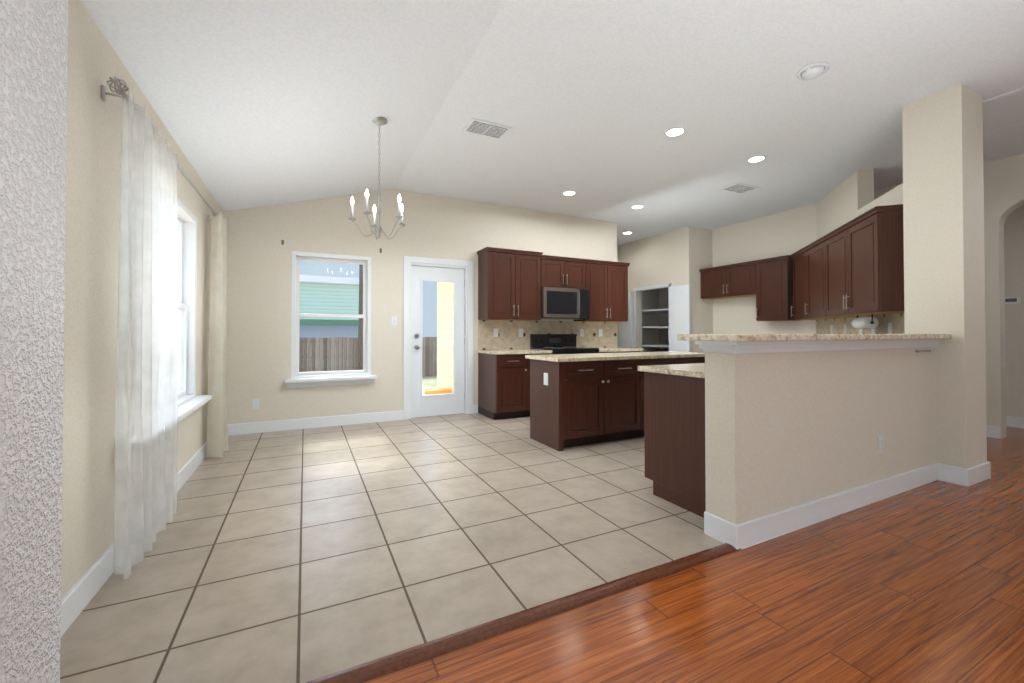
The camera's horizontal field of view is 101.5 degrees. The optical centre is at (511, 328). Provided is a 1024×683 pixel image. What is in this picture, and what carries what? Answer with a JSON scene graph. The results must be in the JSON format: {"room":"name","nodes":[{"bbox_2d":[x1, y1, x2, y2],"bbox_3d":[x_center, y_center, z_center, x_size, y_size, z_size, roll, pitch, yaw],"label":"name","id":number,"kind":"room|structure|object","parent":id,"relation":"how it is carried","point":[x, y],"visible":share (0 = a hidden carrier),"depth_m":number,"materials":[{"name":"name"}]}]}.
{"room":"kitchen","nodes":[
{"label":"kitchen","id":0,"kind":"room"},
{"bbox_2d":[60,413,723,682],"bbox_3d":[0.629,1.163,5.098,7.370,0.006,5.700,0,-1,-26],"label":"floor","id":1,"kind":"structure","parent":0,"point":[299,555],"depth_m":2.16,"materials":[{"name":"beige tile"}]},
{"bbox_2d":[477,349,551,419],"bbox_3d":[0.029,0.733,5.700,0.834,0.880,0.656,0,-1,-26],"label":"base cabinet","id":2,"kind":"object","parent":1,"relation":"on","point":[504,384],"visible":0.62,"depth_m":5.41,"materials":[{"name":"brown wood"}]},
{"bbox_2d":[530,334,598,353],"bbox_3d":[0.767,0.626,6.036,0.777,1.101,0.681,0,-1,-26],"label":"range","id":3,"kind":"object","parent":1,"relation":"on","point":[560,343],"visible":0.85,"depth_m":6.16,"materials":[{"name":"black metal"}]},
{"bbox_2d":[530,355,704,450],"bbox_3d":[1.235,0.738,4.602,2.048,0.850,0.598,0,-1,-26],"label":"kitchen island","id":4,"kind":"object","parent":1,"relation":"on","point":[583,399],"depth_m":4.15,"materials":[{"name":"brown wood"}]},
{"bbox_2d":[525,351,704,362],"bbox_3d":[1.231,0.298,4.624,2.120,0.035,0.640,0,-1,-26],"label":"island countertop","id":5,"kind":"structure","parent":4,"relation":"on","point":[627,355],"depth_m":4.36,"materials":[{"name":"beige stone"}]},
{"bbox_2d":[599,347,643,352],"bbox_3d":[1.482,0.740,6.419,0.832,0.880,0.656,0,-1,-26],"label":"countertop","id":6,"kind":"structure","parent":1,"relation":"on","point":[613,350],"depth_m":6.18,"materials":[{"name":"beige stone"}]},
{"bbox_2d":[638,363,705,517],"bbox_3d":[1.483,0.701,2.887,1.004,0.880,0.648,0,-1,-26],"label":"base cabinet","id":7,"kind":"object","parent":1,"relation":"on","point":[674,416],"visible":0.29,"depth_m":2.63,"materials":[{"name":"brown wood"}]},
{"bbox_2d":[0,0,1023,682],"bbox_3d":[3.445,-0.480,3.246,11.100,3.250,11.250,0,-1,-26],"label":"wall","id":8,"kind":"structure","parent":0,"point":[784,430],"depth_m":2.87,"materials":[{"name":"paint"}]},
{"bbox_2d":[61,442,205,636],"bbox_3d":[-2.258,1.077,2.750,0.020,0.125,3.909,0,-1,-26],"label":"baseboard","id":9,"kind":"structure","parent":8,"relation":"attached to","point":[81,593],"depth_m":1.78,"materials":[{"name":"white wood"}]},
{"bbox_2d":[115,141,211,463],"bbox_3d":[-2.279,-0.134,2.736,0.250,1.578,1.700,0,-1,-26],"label":"window","id":10,"kind":"structure","parent":8,"relation":"in","point":[188,400],"depth_m":3.35,"materials":[{"name":"white"}]},
{"bbox_2d":[100,76,227,579],"bbox_3d":[-2.214,0.031,2.839,0.180,2.180,2.469,0,-1,-26],"label":"curtain","id":11,"kind":"object","parent":8,"relation":"attached to","point":[217,433],"visible":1,"depth_m":2.13,"materials":[{"name":"white fabric"}]},
{"bbox_2d":[252,398,259,408],"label":"outlet","id":12,"kind":"object","parent":8,"relation":"attached to","point":[256,401],"depth_m":4.64,"materials":[{"name":"white plastic"}]},
{"bbox_2d":[228,410,402,435],"bbox_3d":[-2.247,1.101,4.925,1.909,0.125,0.020,0,-1,-26],"label":"baseboard","id":13,"kind":"structure","parent":8,"relation":"attached to","point":[304,423],"depth_m":4.88,"materials":[{"name":"white wood"}]},
{"bbox_2d":[284,251,376,387],"bbox_3d":[-2.155,-0.109,5.023,1.000,1.577,0.250,0,-1,-26],"label":"window","id":14,"kind":"structure","parent":8,"relation":"in","point":[298,379],"depth_m":5.01,"materials":[{"name":"white"}]},
{"bbox_2d":[391,316,396,324],"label":"light switch","id":15,"kind":"object","parent":8,"relation":"attached to","point":[393,318],"depth_m":5.31,"materials":[{"name":"white plastic"}]},
{"bbox_2d":[403,256,472,419],"bbox_3d":[-0.992,0.118,5.622,0.950,2.106,0.203,0,-1,-26],"label":"door","id":16,"kind":"structure","parent":8,"relation":"attached to","point":[417,272],"depth_m":5.59,"materials":[{"name":"white wood"}]},
{"bbox_2d":[437,282,452,392],"bbox_3d":[-1.617,-0.042,6.661,1.660,3.050,2.190,0,-1,-26],"label":"wall","id":17,"kind":"structure","parent":8,"relation":"attached to","point":[446,361],"depth_m":5.77,"materials":[{"name":"white"}]},
{"bbox_2d":[477,247,540,320],"bbox_3d":[-0.029,-0.591,5.860,0.820,0.930,0.346,0,-1,-26],"label":"upper cabinet","id":18,"kind":"object","parent":8,"relation":"attached to","point":[511,282],"depth_m":5.69,"materials":[{"name":"brown wood"}]},
{"bbox_2d":[478,320,616,349],"bbox_3d":[0.631,0.090,6.361,2.455,0.420,0.017,0,-1,-26],"label":"backsplash","id":19,"kind":"structure","parent":8,"relation":"attached to","point":[501,334],"depth_m":6.21,"materials":[{"name":"beige tile"}]},
{"bbox_2d":[541,255,588,321],"bbox_3d":[0.688,-0.582,6.215,0.780,0.920,0.346,0,-1,-26],"label":"upper cabinet","id":20,"kind":"object","parent":8,"relation":"attached to","point":[556,271],"depth_m":6.08,"materials":[{"name":"brown wood"}]},
{"bbox_2d":[541,287,588,319],"bbox_3d":[0.711,-0.367,6.160,0.780,0.440,0.449,0,-1,-26],"label":"microwave","id":21,"kind":"object","parent":20,"relation":"attached to","point":[566,303],"visible":0.96,"depth_m":5.99,"materials":[{"name":"silver metal"}]},
{"bbox_2d":[589,259,628,321],"bbox_3d":[1.402,-0.578,6.568,0.815,0.920,0.346,0,-1,-26],"label":"upper cabinet","id":22,"kind":"object","parent":8,"relation":"attached to","point":[608,280],"depth_m":6.44,"materials":[{"name":"brown wood"}]},
{"bbox_2d":[618,283,689,351],"bbox_3d":[2.618,0.191,7.889,0.058,2.011,1.800,0,-1,-26],"label":"door frame","id":23,"kind":"structure","parent":8,"relation":"attached to","point":[679,307],"depth_m":7.39,"materials":[{"name":"white wood"}]},
{"bbox_2d":[642,308,668,346],"bbox_3d":[3.169,0.189,8.318,0.970,1.125,1.580,0,-1,-26],"label":"pantry shelves","id":24,"kind":"object","parent":8,"relation":"attached to","point":[658,311],"visible":0.17,"depth_m":8.19,"materials":[{"name":"white"}]},
{"bbox_2d":[700,263,754,299],"bbox_3d":[3.632,-0.565,6.879,0.316,0.900,0.994,0,-1,-26],"label":"upper cabinet","id":25,"kind":"object","parent":8,"relation":"attached to","point":[737,280],"depth_m":6.77,"materials":[{"name":"brown wood"}]},
{"bbox_2d":[755,255,800,320],"bbox_3d":[3.957,-0.572,6.223,0.316,0.900,0.470,0,-1,-26],"label":"upper cabinet","id":26,"kind":"object","parent":8,"relation":"attached to","point":[768,283],"depth_m":6.11,"materials":[{"name":"brown wood"}]},
{"bbox_2d":[677,334,951,353],"bbox_3d":[2.116,0.085,2.769,2.380,0.100,0.415,0,-1,-26],"label":"countertop","id":27,"kind":"structure","parent":8,"relation":"on","point":[740,343],"depth_m":2.37,"materials":[{"name":"stone"}]},
{"bbox_2d":[725,463,944,549],"bbox_3d":[2.190,1.076,2.660,2.336,0.125,0.024,0,-1,-26],"label":"baseboard","id":28,"kind":"structure","parent":8,"relation":"attached to","point":[752,532],"depth_m":2.49,"materials":[{"name":"white wood"}]},
{"bbox_2d":[790,204,903,319],"bbox_3d":[3.740,-0.588,4.718,1.872,0.900,1.872,0,-1,-26],"label":"upper cabinet","id":29,"kind":"object","parent":8,"relation":"attached to","point":[807,261],"depth_m":3.95,"materials":[{"name":"brown wood"}]},
{"bbox_2d":[852,314,878,328],"bbox_3d":[3.565,-0.071,4.226,0.116,0.141,0.322,0,-1,19],"label":"paper towel holder","id":30,"kind":"object","parent":29,"relation":"attached to","point":[871,322],"visible":1,"depth_m":4.11,"materials":[{"name":"white paper"}]},
{"bbox_2d":[822,208,881,315],"bbox_3d":[3.306,-0.600,3.935,0.424,0.894,0.425,0,-1,-26],"label":"upper cabinet","id":31,"kind":"object","parent":8,"relation":"attached to","point":[854,267],"depth_m":4.09,"materials":[{"name":"brown wood"}]},
{"bbox_2d":[816,313,904,333],"bbox_3d":[3.893,0.072,4.717,0.017,0.420,2.479,0,-1,19],"label":"backsplash","id":32,"kind":"structure","parent":8,"relation":"attached to","point":[891,324],"depth_m":4.58,"materials":[{"name":"beige tile"}]},
{"bbox_2d":[878,436,883,453],"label":"outlet","id":33,"kind":"object","parent":8,"relation":"attached to","point":[881,438],"depth_m":2.81,"materials":[{"name":"white plastic"}]},
{"bbox_2d":[915,349,931,351],"bbox_3d":[3.042,0.163,3.084,0.200,0.018,0.030,0,-1,-26],"label":"hook rack","id":34,"kind":"object","parent":8,"relation":"attached to","point":[926,350],"visible":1,"depth_m":3.07,"materials":[{"name":"silver metal"}]},
{"bbox_2d":[945,465,956,475],"bbox_3d":[3.579,1.084,3.379,0.020,0.125,0.320,0,-1,-26],"label":"baseboard","id":35,"kind":"structure","parent":8,"relation":"attached to","point":[948,468],"depth_m":3.10,"materials":[{"name":"white wood"}]},
{"bbox_2d":[957,461,990,486],"bbox_3d":[3.477,1.082,3.127,0.426,0.125,0.040,0,-1,-26],"label":"baseboard","id":36,"kind":"structure","parent":8,"relation":"attached to","point":[973,475],"depth_m":3.07,"materials":[{"name":"white wood"}]},
{"bbox_2d":[987,425,1000,438],"bbox_3d":[4.861,1.102,4.972,0.016,0.125,1.280,0,-1,-26],"label":"baseboard","id":37,"kind":"structure","parent":8,"relation":"attached to","point":[992,431],"depth_m":4.44,"materials":[{"name":"white wood"}]},
{"bbox_2d":[1005,297,1019,303],"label":"thermostat","id":38,"kind":"object","parent":8,"relation":"attached to","point":[1008,300],"depth_m":4.95,"materials":[{"name":"white plastic"}]},
{"bbox_2d":[1006,416,1023,428],"bbox_3d":[6.981,1.078,2.831,0.016,0.125,7.000,0,-1,-26],"label":"baseboard","id":39,"kind":"structure","parent":8,"relation":"attached to","point":[1017,422],"depth_m":4.93,"materials":[{"name":"white wood"}]},
{"bbox_2d":[81,0,1023,245],"bbox_3d":[3.345,-1.707,3.349,11.200,1.033,11.500,0,-1,-26],"label":"ceiling","id":40,"kind":"structure","parent":0,"point":[256,103],"depth_m":3.02,"materials":[{"name":"paint"}]},
{"bbox_2d":[348,117,404,239],"bbox_3d":[-1.070,-1.197,3.354,0.454,0.946,0.437,0,-1,-26],"label":"chandelier","id":41,"kind":"object","parent":40,"relation":"hanging from","point":[380,121],"visible":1,"depth_m":3.32,"materials":[{"name":"silver metal"}]},
{"bbox_2d":[462,117,511,139],"bbox_3d":[-0.226,-1.789,3.733,0.383,0.018,0.279,0,-1,-26],"label":"ceiling vent","id":42,"kind":"object","parent":40,"relation":"in","point":[479,127],"depth_m":3.74,"materials":[{"name":"white metal"}]},
{"bbox_2d":[563,191,575,195],"bbox_3d":[0.751,-1.776,5.480,0.175,0.007,0.175,0,-1,-32],"label":"recessed light","id":43,"kind":"object","parent":40,"relation":"in","point":[568,193],"depth_m":5.48,"materials":[{"name":"white"}]},
{"bbox_2d":[631,205,643,208],"bbox_3d":[1.822,-1.769,6.066,0.175,0.007,0.175,0,-1,-35],"label":"recessed light","id":44,"kind":"object","parent":40,"relation":"in","point":[635,206],"depth_m":6.05,"materials":[{"name":"white"}]},
{"bbox_2d":[665,127,684,136],"bbox_3d":[1.486,-1.794,3.815,0.175,0.007,0.175,0,-1,25],"label":"recessed light","id":45,"kind":"object","parent":40,"relation":"in","point":[676,131],"depth_m":3.80,"materials":[{"name":"white"}]},
{"bbox_2d":[720,183,758,193],"bbox_3d":[2.854,-1.773,5.258,0.401,0.018,0.275,0,-1,-26],"label":"ceiling vent","id":46,"kind":"object","parent":40,"relation":"in","point":[738,188],"depth_m":5.27,"materials":[{"name":"white metal"}]},
{"bbox_2d":[747,156,765,162],"bbox_3d":[2.576,-1.787,4.409,0.175,0.007,0.175,-1,-1,40],"label":"recessed light","id":47,"kind":"object","parent":40,"relation":"in","point":[754,159],"depth_m":4.41,"materials":[{"name":"white"}]},
{"bbox_2d":[796,62,829,79],"bbox_3d":[2.105,-1.783,2.926,0.189,0.049,0.189,0,-1,25],"label":"recessed light","id":48,"kind":"object","parent":40,"relation":"in","point":[813,71],"depth_m":2.89,"materials":[{"name":"white plastic"}]},
{"bbox_2d":[983,87,1023,134],"bbox_3d":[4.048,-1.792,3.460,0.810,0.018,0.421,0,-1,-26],"label":"wall","id":49,"kind":"structure","parent":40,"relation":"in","point":[1003,111],"depth_m":3.44,"materials":[{"name":"white paint"}]},
{"bbox_2d":[363,426,1023,682],"bbox_3d":[2.024,1.171,2.831,14.000,0.060,11.400,0,-1,-26],"label":"floor","id":50,"kind":"structure","parent":0,"point":[923,583],"depth_m":1.65,"materials":[{"name":"brown wood"}]},
{"bbox_2d":[306,543,741,682],"bbox_3d":[-0.001,1.118,1.602,2.600,0.016,0.072,0,-1,-26],"label":"threshold","id":51,"kind":"object","parent":50,"relation":"on","point":[378,667],"visible":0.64,"depth_m":1.59,"materials":[{"name":"brown wood"}]},
{"label":"outside","id":52,"kind":"structure","parent":0,"visible":0},
{"bbox_2d":[124,369,436,413],"bbox_3d":[-4.301,2.032,20.111,90.000,1.000,100.000,0,-1,-26],"label":"ground","id":53,"kind":"structure","parent":52,"point":[431,380],"depth_m":14.20,"materials":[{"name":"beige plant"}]},
{"bbox_2d":[124,265,358,369],"bbox_3d":[-16.903,-0.518,22.382,18.400,5.750,10.800,0,-1,-26],"label":"house","id":54,"kind":"structure","parent":53,"relation":"on","point":[333,303],"depth_m":22.73,"materials":[{"name":"green"}]},
{"bbox_2d":[124,337,436,390],"bbox_3d":[-3.423,1.255,11.605,28.020,1.965,12.160,0,-1,-26],"label":"fence","id":55,"kind":"object","parent":53,"relation":"on","point":[304,354],"depth_m":16.59,"materials":[{"name":"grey wood"}]},
{"bbox_2d":[358,265,362,369],"bbox_3d":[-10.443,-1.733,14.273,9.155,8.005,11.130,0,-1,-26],"label":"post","id":56,"kind":"object","parent":53,"relation":"on","point":[360,342],"depth_m":11.23,"materials":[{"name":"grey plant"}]},
{"bbox_3d":[-1.948,1.301,6.909,1.900,0.170,2.965,0,-1,-26],"label":"ground","id":57,"kind":"structure","parent":0,"visible":0},
{"bbox_2d":[424,388,451,394],"bbox_3d":[-1.242,1.117,7.018,0.480,0.200,0.480,0,-1,-26],"label":"bucket","id":58,"kind":"object","parent":57,"relation":"on","point":[430,391],"depth_m":6.89,"materials":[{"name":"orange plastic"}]}
]}

